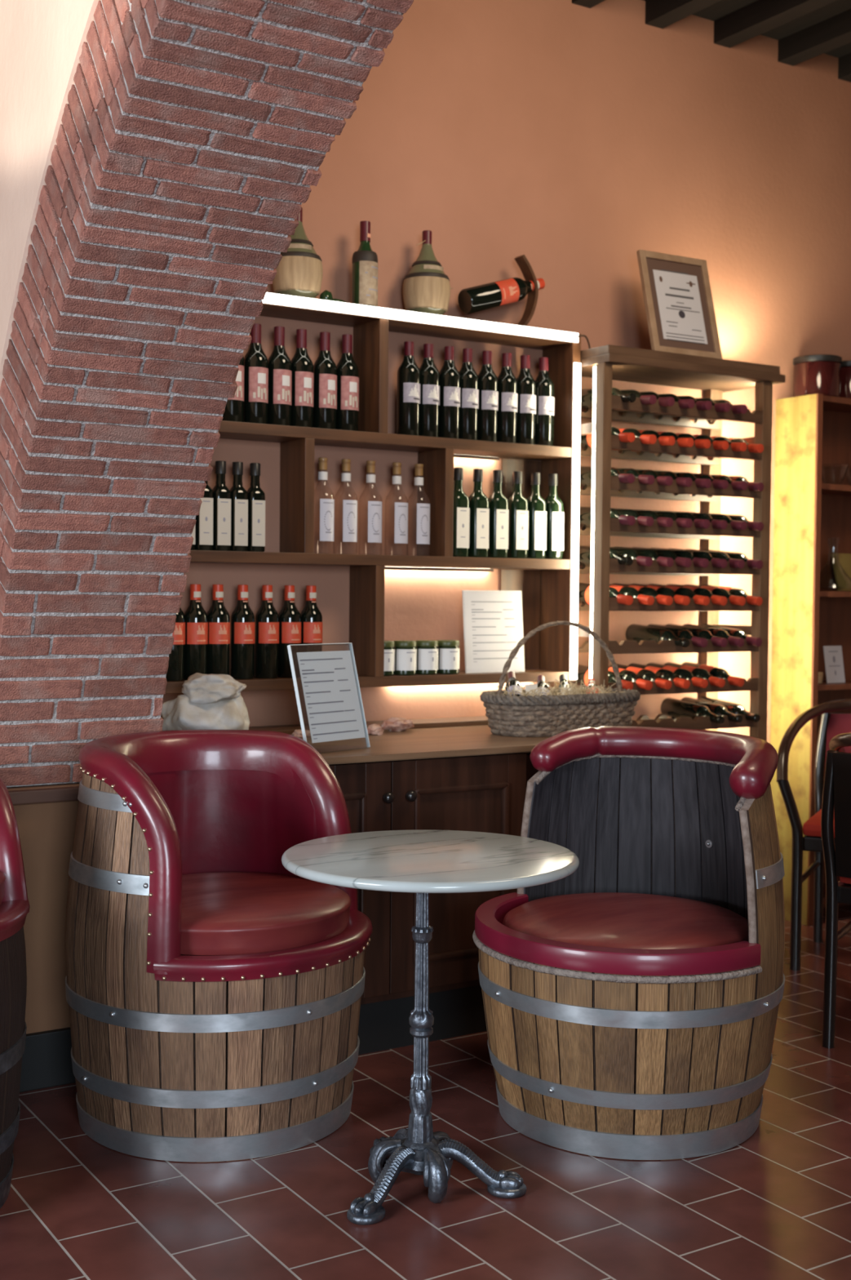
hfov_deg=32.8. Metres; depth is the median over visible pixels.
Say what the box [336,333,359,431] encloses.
wine bottle
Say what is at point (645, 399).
wine bottle
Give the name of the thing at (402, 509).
print
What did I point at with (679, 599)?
wine bottle
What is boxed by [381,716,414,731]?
stone
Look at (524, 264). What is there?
holder
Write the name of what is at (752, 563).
wine bottle
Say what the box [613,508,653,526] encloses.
wine bottle
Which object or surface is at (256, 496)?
oil bottle
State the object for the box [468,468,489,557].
wine bottle
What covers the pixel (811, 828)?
seat cushion
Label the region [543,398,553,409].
label
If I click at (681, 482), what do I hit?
wine bottle
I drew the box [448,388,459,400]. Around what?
artwork
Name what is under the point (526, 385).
wine bottle
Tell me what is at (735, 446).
wine bottle
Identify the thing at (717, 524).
wine bottle
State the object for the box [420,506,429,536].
print
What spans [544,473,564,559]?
oil bottle
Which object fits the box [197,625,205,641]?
artwork
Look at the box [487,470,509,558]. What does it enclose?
oil bottle
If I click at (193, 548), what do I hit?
oil bottle
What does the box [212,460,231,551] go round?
oil bottle
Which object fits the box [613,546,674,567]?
wine bottle
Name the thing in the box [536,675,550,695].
wine bottle
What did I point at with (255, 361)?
wine bottle
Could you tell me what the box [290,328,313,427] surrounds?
wine bottle
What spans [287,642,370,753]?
menu stand
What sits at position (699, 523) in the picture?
wine bottle
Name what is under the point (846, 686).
shelf
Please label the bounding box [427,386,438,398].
artwork
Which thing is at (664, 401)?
wine bottle
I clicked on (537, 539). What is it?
oil bottle
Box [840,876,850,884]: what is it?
seat cushion
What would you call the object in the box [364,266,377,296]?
print
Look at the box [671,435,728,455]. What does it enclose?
wine bottle
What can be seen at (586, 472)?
wine bottle
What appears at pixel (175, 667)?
wine bottle
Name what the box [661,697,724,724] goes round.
wine bottle
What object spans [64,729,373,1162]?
barrel chair
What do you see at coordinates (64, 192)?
wall
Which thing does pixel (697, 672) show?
wine bottle
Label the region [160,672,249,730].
sack
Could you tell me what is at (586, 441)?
wine bottle
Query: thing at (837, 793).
armchair
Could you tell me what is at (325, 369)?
wine bottle
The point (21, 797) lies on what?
trim
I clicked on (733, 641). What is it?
wine bottle
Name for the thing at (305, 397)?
artwork
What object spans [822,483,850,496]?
shelf
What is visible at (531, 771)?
base cabinet
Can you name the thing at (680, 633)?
wine bottle
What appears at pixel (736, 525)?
wine bottle
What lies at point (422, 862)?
bistro table
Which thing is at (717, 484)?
wine bottle
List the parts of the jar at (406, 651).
lid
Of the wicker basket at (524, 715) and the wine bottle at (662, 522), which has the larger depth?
the wine bottle at (662, 522)
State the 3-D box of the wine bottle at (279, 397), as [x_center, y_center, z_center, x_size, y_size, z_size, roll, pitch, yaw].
[-0.460,-0.824,4.536,0.077,0.316,0.079,-1,2,-34]
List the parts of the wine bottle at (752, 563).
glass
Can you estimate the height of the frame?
0.383 m
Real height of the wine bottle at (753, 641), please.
0.090 m
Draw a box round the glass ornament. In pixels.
[320,289,346,302]
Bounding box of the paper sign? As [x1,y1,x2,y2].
[462,590,524,673]
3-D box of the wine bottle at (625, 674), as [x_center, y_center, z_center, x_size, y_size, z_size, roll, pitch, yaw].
[0.703,0.137,5.178,0.077,0.090,0.302,-1,2,-33]
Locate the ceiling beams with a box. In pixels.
[572,0,850,82]
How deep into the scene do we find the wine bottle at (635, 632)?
5.26 m
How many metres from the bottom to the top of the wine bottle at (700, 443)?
0.090 m
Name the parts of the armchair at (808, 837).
leg, arm rail, seat frame, leg, backrest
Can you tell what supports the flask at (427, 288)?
on the wall shelf unit at (550, 593)
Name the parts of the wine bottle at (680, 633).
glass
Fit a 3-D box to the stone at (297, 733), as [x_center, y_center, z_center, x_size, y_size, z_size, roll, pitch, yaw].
[-0.377,0.286,4.384,0.064,0.031,0.050,-1,2,-32]
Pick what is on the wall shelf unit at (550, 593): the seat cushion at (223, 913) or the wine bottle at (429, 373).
the wine bottle at (429, 373)
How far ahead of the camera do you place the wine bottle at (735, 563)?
5.32 m
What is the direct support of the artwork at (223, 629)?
attached to the wine bottle at (218, 617)
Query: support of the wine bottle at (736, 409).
in the wine rack
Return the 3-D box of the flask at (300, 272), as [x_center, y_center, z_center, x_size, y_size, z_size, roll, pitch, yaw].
[-0.406,-1.215,4.561,0.163,0.297,0.163,-1,2,-32]
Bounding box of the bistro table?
[281,829,579,1225]
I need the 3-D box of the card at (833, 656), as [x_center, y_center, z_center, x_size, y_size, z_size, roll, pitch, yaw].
[1.654,0.098,5.843,0.110,0.149,0.025,-1,2,-35]
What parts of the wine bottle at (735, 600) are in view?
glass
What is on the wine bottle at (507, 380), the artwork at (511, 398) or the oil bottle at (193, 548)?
the artwork at (511, 398)
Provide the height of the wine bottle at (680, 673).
0.090 m
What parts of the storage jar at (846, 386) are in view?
lid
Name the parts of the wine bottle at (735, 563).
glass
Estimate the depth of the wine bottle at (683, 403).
5.14 m
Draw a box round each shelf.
[817,680,850,690]
[820,591,850,596]
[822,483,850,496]
[823,395,850,413]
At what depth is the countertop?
4.34 m
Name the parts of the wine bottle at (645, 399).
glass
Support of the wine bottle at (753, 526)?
in the wine rack
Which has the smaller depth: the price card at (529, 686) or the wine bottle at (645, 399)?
the price card at (529, 686)
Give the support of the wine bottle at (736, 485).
in the wine rack
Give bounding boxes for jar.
[384,640,395,675]
[394,640,417,675]
[415,640,439,675]
[436,640,459,674]
[793,354,842,396]
[840,360,850,398]
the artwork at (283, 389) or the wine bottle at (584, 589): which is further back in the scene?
the wine bottle at (584, 589)
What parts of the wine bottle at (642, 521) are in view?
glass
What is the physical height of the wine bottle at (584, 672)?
0.090 m
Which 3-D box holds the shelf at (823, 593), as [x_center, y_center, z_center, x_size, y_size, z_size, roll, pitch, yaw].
[1.860,-0.189,5.992,0.873,0.022,0.206,-1,2,-32]
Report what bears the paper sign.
on the wall shelf unit at (550, 593)
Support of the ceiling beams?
attached to the ceiling
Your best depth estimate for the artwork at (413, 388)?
4.75 m
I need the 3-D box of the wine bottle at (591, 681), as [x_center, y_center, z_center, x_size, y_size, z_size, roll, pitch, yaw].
[0.560,0.196,4.806,0.054,0.129,0.210,1,2,2]
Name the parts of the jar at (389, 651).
lid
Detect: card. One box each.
[524,684,537,695]
[823,645,845,683]
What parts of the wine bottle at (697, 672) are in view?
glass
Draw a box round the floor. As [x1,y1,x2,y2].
[0,903,850,1279]
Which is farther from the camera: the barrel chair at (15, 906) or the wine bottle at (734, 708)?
the wine bottle at (734, 708)
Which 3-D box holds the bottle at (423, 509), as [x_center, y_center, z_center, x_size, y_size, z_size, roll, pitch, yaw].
[-0.023,-0.433,4.819,0.077,0.308,0.079,-1,2,-33]
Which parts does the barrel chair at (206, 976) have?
backrest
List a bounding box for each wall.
[0,0,413,786]
[160,0,850,743]
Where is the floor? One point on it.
(775, 1204)
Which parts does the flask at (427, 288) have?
glass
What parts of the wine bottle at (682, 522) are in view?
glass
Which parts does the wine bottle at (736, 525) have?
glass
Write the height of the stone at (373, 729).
0.034 m
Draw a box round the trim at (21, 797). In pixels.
[8,786,79,804]
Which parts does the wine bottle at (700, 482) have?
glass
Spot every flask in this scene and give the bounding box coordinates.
[272,208,323,298]
[403,230,453,315]
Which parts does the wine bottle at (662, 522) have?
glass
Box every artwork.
[173,625,183,641]
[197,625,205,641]
[218,625,227,640]
[234,385,242,397]
[244,625,253,640]
[253,386,266,399]
[268,624,277,640]
[277,388,290,401]
[291,624,299,639]
[299,391,311,403]
[313,624,321,639]
[323,392,335,405]
[345,395,357,407]
[408,384,418,396]
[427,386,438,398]
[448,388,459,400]
[467,390,477,402]
[487,392,497,404]
[502,286,517,298]
[506,394,516,405]
[525,395,534,407]
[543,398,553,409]
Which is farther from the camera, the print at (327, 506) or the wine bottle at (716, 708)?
the wine bottle at (716, 708)
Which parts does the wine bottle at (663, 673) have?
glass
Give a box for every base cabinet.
[328,752,526,1054]
[524,751,538,786]
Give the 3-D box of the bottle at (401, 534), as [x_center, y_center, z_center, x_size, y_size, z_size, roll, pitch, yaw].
[-0.096,-0.432,4.773,0.077,0.308,0.079,-1,2,-34]
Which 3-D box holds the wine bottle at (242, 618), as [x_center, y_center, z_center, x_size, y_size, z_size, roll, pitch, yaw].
[-0.569,-0.026,4.497,0.074,0.292,0.075,-1,2,-31]
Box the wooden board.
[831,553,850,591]
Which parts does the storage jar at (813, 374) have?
lid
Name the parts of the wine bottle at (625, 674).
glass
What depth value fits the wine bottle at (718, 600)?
5.29 m
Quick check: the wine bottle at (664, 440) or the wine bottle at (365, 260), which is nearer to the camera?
the wine bottle at (365, 260)
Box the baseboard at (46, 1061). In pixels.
[19,1026,75,1092]
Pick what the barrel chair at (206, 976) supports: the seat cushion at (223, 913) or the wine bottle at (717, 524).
the seat cushion at (223, 913)
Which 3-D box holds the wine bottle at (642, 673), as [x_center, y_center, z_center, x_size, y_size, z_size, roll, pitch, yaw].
[0.778,0.136,5.225,0.077,0.090,0.302,-1,2,-33]
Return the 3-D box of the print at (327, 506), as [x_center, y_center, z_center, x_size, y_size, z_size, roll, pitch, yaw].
[-0.309,-0.389,4.597,0.035,0.097,0.005,-1,2,-33]
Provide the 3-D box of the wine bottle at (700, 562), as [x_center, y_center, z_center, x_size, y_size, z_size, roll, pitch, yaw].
[0.927,-0.297,5.303,0.076,0.090,0.302,-1,2,-31]
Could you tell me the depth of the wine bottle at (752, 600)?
5.38 m
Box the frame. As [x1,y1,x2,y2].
[636,249,723,359]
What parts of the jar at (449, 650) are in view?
lid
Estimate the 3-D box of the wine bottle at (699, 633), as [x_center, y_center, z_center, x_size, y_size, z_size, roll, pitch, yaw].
[1.004,-0.013,5.362,0.075,0.090,0.302,-1,2,-33]
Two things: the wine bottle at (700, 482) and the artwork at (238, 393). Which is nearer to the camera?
the artwork at (238, 393)
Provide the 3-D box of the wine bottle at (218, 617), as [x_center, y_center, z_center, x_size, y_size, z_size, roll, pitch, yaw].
[-0.640,-0.025,4.452,0.074,0.292,0.075,-1,2,-30]
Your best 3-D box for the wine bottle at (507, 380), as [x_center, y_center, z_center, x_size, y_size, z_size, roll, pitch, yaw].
[0.280,-0.832,4.994,0.077,0.316,0.079,-1,2,-31]
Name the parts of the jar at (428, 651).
lid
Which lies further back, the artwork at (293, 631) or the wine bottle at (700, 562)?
the wine bottle at (700, 562)
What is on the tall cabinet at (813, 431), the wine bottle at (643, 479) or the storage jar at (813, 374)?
the storage jar at (813, 374)
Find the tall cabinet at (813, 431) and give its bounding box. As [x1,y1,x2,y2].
[770,393,850,926]
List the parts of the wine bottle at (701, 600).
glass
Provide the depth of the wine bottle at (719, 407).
5.24 m
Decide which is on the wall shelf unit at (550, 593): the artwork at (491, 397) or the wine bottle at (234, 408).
the wine bottle at (234, 408)
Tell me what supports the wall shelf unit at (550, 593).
attached to the wall at (575, 140)
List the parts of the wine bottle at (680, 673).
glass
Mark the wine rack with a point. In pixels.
(604, 364)
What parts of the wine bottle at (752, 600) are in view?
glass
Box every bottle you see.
[165,608,185,680]
[184,583,208,679]
[191,525,195,550]
[194,480,213,550]
[206,584,230,675]
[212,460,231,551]
[222,355,244,422]
[229,462,248,551]
[230,584,254,679]
[244,323,268,423]
[246,462,265,551]
[255,585,279,678]
[267,326,291,426]
[278,585,301,678]
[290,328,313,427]
[300,585,322,652]
[313,331,337,429]
[314,457,334,553]
[333,458,358,554]
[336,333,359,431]
[351,220,377,306]
[358,460,382,555]
[384,462,408,555]
[396,341,420,435]
[406,463,430,555]
[419,343,439,437]
[439,346,460,439]
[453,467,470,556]
[457,277,545,314]
[458,347,479,439]
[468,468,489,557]
[478,350,498,441]
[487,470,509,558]
[497,352,518,443]
[505,671,523,696]
[506,471,528,558]
[516,355,536,444]
[527,472,546,559]
[535,356,555,446]
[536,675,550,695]
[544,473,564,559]
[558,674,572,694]
[570,664,633,689]
[578,545,633,567]
[578,582,633,604]
[579,466,635,487]
[579,506,635,528]
[580,426,635,448]
[581,387,636,409]
[585,678,600,693]
[608,666,653,689]
[609,584,654,604]
[610,546,653,566]
[610,663,672,688]
[611,428,657,449]
[612,389,657,411]
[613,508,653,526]
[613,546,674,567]
[613,582,673,604]
[615,467,654,484]
[617,391,675,413]
[617,430,675,451]
[622,508,673,527]
[626,623,689,647]
[628,662,690,688]
[631,582,690,605]
[633,546,692,567]
[635,393,695,415]
[635,431,694,453]
[635,469,673,485]
[640,509,693,528]
[646,662,708,688]
[647,623,708,647]
[648,583,710,605]
[650,547,709,568]
[653,395,712,417]
[654,433,711,453]
[654,471,693,486]
[657,510,711,528]
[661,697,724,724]
[664,662,725,687]
[665,623,728,647]
[666,583,727,605]
[667,547,728,568]
[671,397,731,418]
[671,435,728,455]
[673,471,711,488]
[673,511,728,529]
[680,697,742,723]
[682,662,744,686]
[683,623,744,646]
[684,583,746,605]
[686,548,745,568]
[688,399,747,420]
[689,436,746,457]
[690,511,747,530]
[692,473,728,488]
[697,696,760,722]
[700,623,762,646]
[701,584,763,605]
[702,549,763,568]
[706,437,764,457]
[706,512,764,530]
[709,474,748,490]
[728,475,764,491]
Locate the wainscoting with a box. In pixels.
[6,782,79,1034]
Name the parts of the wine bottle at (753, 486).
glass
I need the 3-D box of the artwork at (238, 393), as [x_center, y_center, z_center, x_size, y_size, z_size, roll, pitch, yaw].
[-0.581,-0.763,4.420,0.044,0.038,0.007,-1,2,-29]
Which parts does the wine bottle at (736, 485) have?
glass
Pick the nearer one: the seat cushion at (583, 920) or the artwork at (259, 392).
the seat cushion at (583, 920)
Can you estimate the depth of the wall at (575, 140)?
5.22 m
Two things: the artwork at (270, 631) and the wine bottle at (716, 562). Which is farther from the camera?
the wine bottle at (716, 562)
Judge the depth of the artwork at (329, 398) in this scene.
4.59 m
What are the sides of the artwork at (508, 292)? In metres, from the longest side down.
0.057 x 0.036 x 0.007 m
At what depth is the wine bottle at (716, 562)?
5.28 m
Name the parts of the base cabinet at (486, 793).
panel, moulding, door, knob, knob, door, panel, moulding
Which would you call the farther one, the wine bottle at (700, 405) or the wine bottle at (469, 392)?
the wine bottle at (700, 405)
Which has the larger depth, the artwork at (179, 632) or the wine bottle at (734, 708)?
the wine bottle at (734, 708)
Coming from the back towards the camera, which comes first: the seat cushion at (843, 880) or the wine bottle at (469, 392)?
the wine bottle at (469, 392)
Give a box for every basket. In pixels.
[480,621,640,737]
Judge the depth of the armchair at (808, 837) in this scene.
5.13 m
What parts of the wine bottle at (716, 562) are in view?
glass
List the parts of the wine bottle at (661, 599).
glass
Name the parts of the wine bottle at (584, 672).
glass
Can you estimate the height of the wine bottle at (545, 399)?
0.316 m
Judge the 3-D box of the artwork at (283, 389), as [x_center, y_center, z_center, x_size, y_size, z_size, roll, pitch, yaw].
[-0.441,-0.764,4.508,0.044,0.038,0.007,-1,2,-34]
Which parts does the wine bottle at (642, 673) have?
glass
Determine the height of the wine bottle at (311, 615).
0.292 m
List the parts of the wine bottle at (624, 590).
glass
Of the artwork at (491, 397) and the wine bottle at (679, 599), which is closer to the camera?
the artwork at (491, 397)
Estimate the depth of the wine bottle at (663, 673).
5.21 m
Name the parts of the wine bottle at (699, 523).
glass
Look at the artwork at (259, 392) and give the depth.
4.46 m
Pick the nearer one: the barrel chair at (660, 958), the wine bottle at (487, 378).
the barrel chair at (660, 958)
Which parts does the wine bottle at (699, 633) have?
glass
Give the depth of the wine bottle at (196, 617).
4.38 m
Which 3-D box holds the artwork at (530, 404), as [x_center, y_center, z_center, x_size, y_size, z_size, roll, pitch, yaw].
[0.363,-0.825,5.004,0.038,0.038,0.006,-1,2,-31]
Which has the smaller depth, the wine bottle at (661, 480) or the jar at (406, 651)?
the jar at (406, 651)
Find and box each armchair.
[777,698,850,970]
[821,732,850,1048]
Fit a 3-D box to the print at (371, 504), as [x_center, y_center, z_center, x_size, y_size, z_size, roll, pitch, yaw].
[-0.160,-0.391,4.690,0.035,0.097,0.005,-1,2,-32]
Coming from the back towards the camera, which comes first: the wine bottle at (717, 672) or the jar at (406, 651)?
the wine bottle at (717, 672)
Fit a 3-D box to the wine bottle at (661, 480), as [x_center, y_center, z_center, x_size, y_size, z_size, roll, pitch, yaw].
[0.780,-0.581,5.199,0.076,0.090,0.302,-1,2,-31]
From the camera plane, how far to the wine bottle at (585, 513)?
5.12 m
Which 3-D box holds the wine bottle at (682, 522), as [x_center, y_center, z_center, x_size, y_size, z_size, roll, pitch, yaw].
[0.857,-0.437,5.253,0.075,0.090,0.302,-1,2,-33]
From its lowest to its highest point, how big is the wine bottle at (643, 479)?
0.090 m
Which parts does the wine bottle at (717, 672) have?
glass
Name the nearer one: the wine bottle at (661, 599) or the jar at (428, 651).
the jar at (428, 651)
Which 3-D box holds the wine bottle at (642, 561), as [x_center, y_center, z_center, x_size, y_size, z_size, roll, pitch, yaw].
[0.703,-0.295,5.162,0.076,0.090,0.302,-1,2,-31]
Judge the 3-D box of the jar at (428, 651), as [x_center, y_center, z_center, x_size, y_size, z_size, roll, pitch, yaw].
[0.004,0.058,4.837,0.079,0.113,0.081,-1,2,-32]
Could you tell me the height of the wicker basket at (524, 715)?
0.361 m
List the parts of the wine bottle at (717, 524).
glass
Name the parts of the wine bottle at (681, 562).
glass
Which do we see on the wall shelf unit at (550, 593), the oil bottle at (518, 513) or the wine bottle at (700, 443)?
the oil bottle at (518, 513)
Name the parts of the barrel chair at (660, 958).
padded rail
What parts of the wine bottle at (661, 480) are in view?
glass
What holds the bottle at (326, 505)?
on the wall shelf unit at (550, 593)
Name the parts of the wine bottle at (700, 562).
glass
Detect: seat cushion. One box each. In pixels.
[0,871,5,905]
[180,871,351,955]
[502,892,748,949]
[802,808,835,838]
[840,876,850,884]
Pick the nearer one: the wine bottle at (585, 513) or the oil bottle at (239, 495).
the oil bottle at (239, 495)
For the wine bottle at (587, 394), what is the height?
0.090 m
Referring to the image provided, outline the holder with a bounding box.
[514,254,538,326]
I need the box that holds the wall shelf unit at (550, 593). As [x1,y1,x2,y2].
[164,292,591,693]
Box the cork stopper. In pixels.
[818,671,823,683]
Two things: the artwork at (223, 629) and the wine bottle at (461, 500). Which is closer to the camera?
the artwork at (223, 629)
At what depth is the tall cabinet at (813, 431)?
5.77 m
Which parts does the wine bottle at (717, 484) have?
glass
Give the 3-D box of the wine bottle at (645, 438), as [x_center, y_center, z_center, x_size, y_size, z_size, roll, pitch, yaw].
[0.711,-0.721,5.151,0.077,0.090,0.302,-1,2,-33]
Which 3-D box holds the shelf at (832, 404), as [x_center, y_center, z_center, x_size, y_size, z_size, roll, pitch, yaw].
[1.867,-0.954,5.967,0.873,0.022,0.206,-1,2,-32]
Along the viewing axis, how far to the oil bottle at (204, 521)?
4.38 m
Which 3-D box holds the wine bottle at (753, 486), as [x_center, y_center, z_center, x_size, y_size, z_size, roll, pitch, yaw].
[1.154,-0.585,5.434,0.075,0.090,0.302,-1,2,-32]
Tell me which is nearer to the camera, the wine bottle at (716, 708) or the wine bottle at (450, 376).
the wine bottle at (450, 376)
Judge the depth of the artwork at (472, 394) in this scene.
4.87 m
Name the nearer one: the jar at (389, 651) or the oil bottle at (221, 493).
the oil bottle at (221, 493)
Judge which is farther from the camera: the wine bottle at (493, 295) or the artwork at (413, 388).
the wine bottle at (493, 295)
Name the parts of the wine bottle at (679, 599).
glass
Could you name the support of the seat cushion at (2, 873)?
on the barrel chair at (15, 906)
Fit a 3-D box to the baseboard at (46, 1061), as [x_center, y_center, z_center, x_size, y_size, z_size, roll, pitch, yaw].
[-2.452,1.113,2.861,4.070,0.145,0.022,-1,2,-32]
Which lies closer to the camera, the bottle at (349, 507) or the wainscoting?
the wainscoting
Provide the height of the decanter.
0.215 m
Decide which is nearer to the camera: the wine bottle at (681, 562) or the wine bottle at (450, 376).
the wine bottle at (450, 376)
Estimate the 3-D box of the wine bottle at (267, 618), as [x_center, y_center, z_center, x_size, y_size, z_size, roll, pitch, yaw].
[-0.498,-0.027,4.542,0.074,0.292,0.075,-1,2,-29]
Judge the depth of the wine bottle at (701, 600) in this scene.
5.24 m
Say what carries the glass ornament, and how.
on the wall shelf unit at (550, 593)
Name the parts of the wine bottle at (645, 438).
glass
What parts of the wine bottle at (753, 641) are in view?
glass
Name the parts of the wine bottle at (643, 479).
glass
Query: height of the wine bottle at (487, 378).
0.316 m
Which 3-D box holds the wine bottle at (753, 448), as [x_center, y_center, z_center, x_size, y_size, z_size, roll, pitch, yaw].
[1.153,-0.726,5.428,0.077,0.090,0.302,-1,2,-31]
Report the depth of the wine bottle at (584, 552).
5.13 m
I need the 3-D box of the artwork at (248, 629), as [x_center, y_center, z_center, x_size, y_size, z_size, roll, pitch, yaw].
[-0.547,-0.022,4.469,0.032,0.049,0.004,-1,2,-38]
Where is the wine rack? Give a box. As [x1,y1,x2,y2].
[548,344,786,741]
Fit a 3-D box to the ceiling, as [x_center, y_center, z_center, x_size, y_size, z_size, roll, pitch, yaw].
[1.103,-2.300,1.492,8.900,0.080,7.300,-1,2,-32]
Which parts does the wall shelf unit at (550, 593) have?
shelf, shelf, shelf, shelf, panel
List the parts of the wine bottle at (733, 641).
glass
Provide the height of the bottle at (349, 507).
0.308 m
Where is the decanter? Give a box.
[820,539,850,591]
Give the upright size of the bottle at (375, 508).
0.308 m
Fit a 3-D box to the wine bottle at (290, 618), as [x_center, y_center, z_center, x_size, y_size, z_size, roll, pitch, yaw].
[-0.432,-0.027,4.583,0.074,0.292,0.075,-1,2,-33]
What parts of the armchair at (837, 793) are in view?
leg, arm rail, backrest, seat frame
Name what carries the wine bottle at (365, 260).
on the wall shelf unit at (550, 593)
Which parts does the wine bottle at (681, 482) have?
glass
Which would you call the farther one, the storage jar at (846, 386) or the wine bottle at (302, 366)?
the storage jar at (846, 386)
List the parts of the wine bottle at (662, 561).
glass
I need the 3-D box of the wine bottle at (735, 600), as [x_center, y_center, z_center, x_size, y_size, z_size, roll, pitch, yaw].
[1.079,-0.164,5.403,0.077,0.090,0.302,-1,2,-33]
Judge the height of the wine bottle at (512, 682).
0.156 m
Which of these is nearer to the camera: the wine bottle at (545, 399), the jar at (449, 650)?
the jar at (449, 650)
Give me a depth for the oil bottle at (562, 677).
4.77 m
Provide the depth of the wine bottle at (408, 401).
4.75 m
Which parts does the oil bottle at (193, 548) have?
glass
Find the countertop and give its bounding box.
[248,715,551,764]
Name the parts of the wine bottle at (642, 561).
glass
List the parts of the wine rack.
post, rail, rail, post, post, rail, rail, post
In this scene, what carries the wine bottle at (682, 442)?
in the wine rack
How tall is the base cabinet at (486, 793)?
0.832 m
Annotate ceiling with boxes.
[644,0,850,57]
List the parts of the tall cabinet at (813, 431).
panel, panel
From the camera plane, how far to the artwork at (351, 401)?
4.63 m
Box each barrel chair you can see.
[0,777,30,1208]
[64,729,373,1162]
[472,725,785,1159]
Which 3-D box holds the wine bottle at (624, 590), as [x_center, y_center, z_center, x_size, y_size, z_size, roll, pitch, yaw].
[0.706,-0.160,5.169,0.077,0.090,0.302,-1,2,-33]
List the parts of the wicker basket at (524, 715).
handle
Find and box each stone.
[291,729,311,739]
[367,724,383,735]
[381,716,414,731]
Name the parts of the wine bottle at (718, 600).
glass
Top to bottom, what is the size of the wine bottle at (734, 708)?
0.090 m
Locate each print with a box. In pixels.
[323,502,333,533]
[346,503,355,533]
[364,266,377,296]
[371,504,381,534]
[398,505,407,535]
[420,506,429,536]
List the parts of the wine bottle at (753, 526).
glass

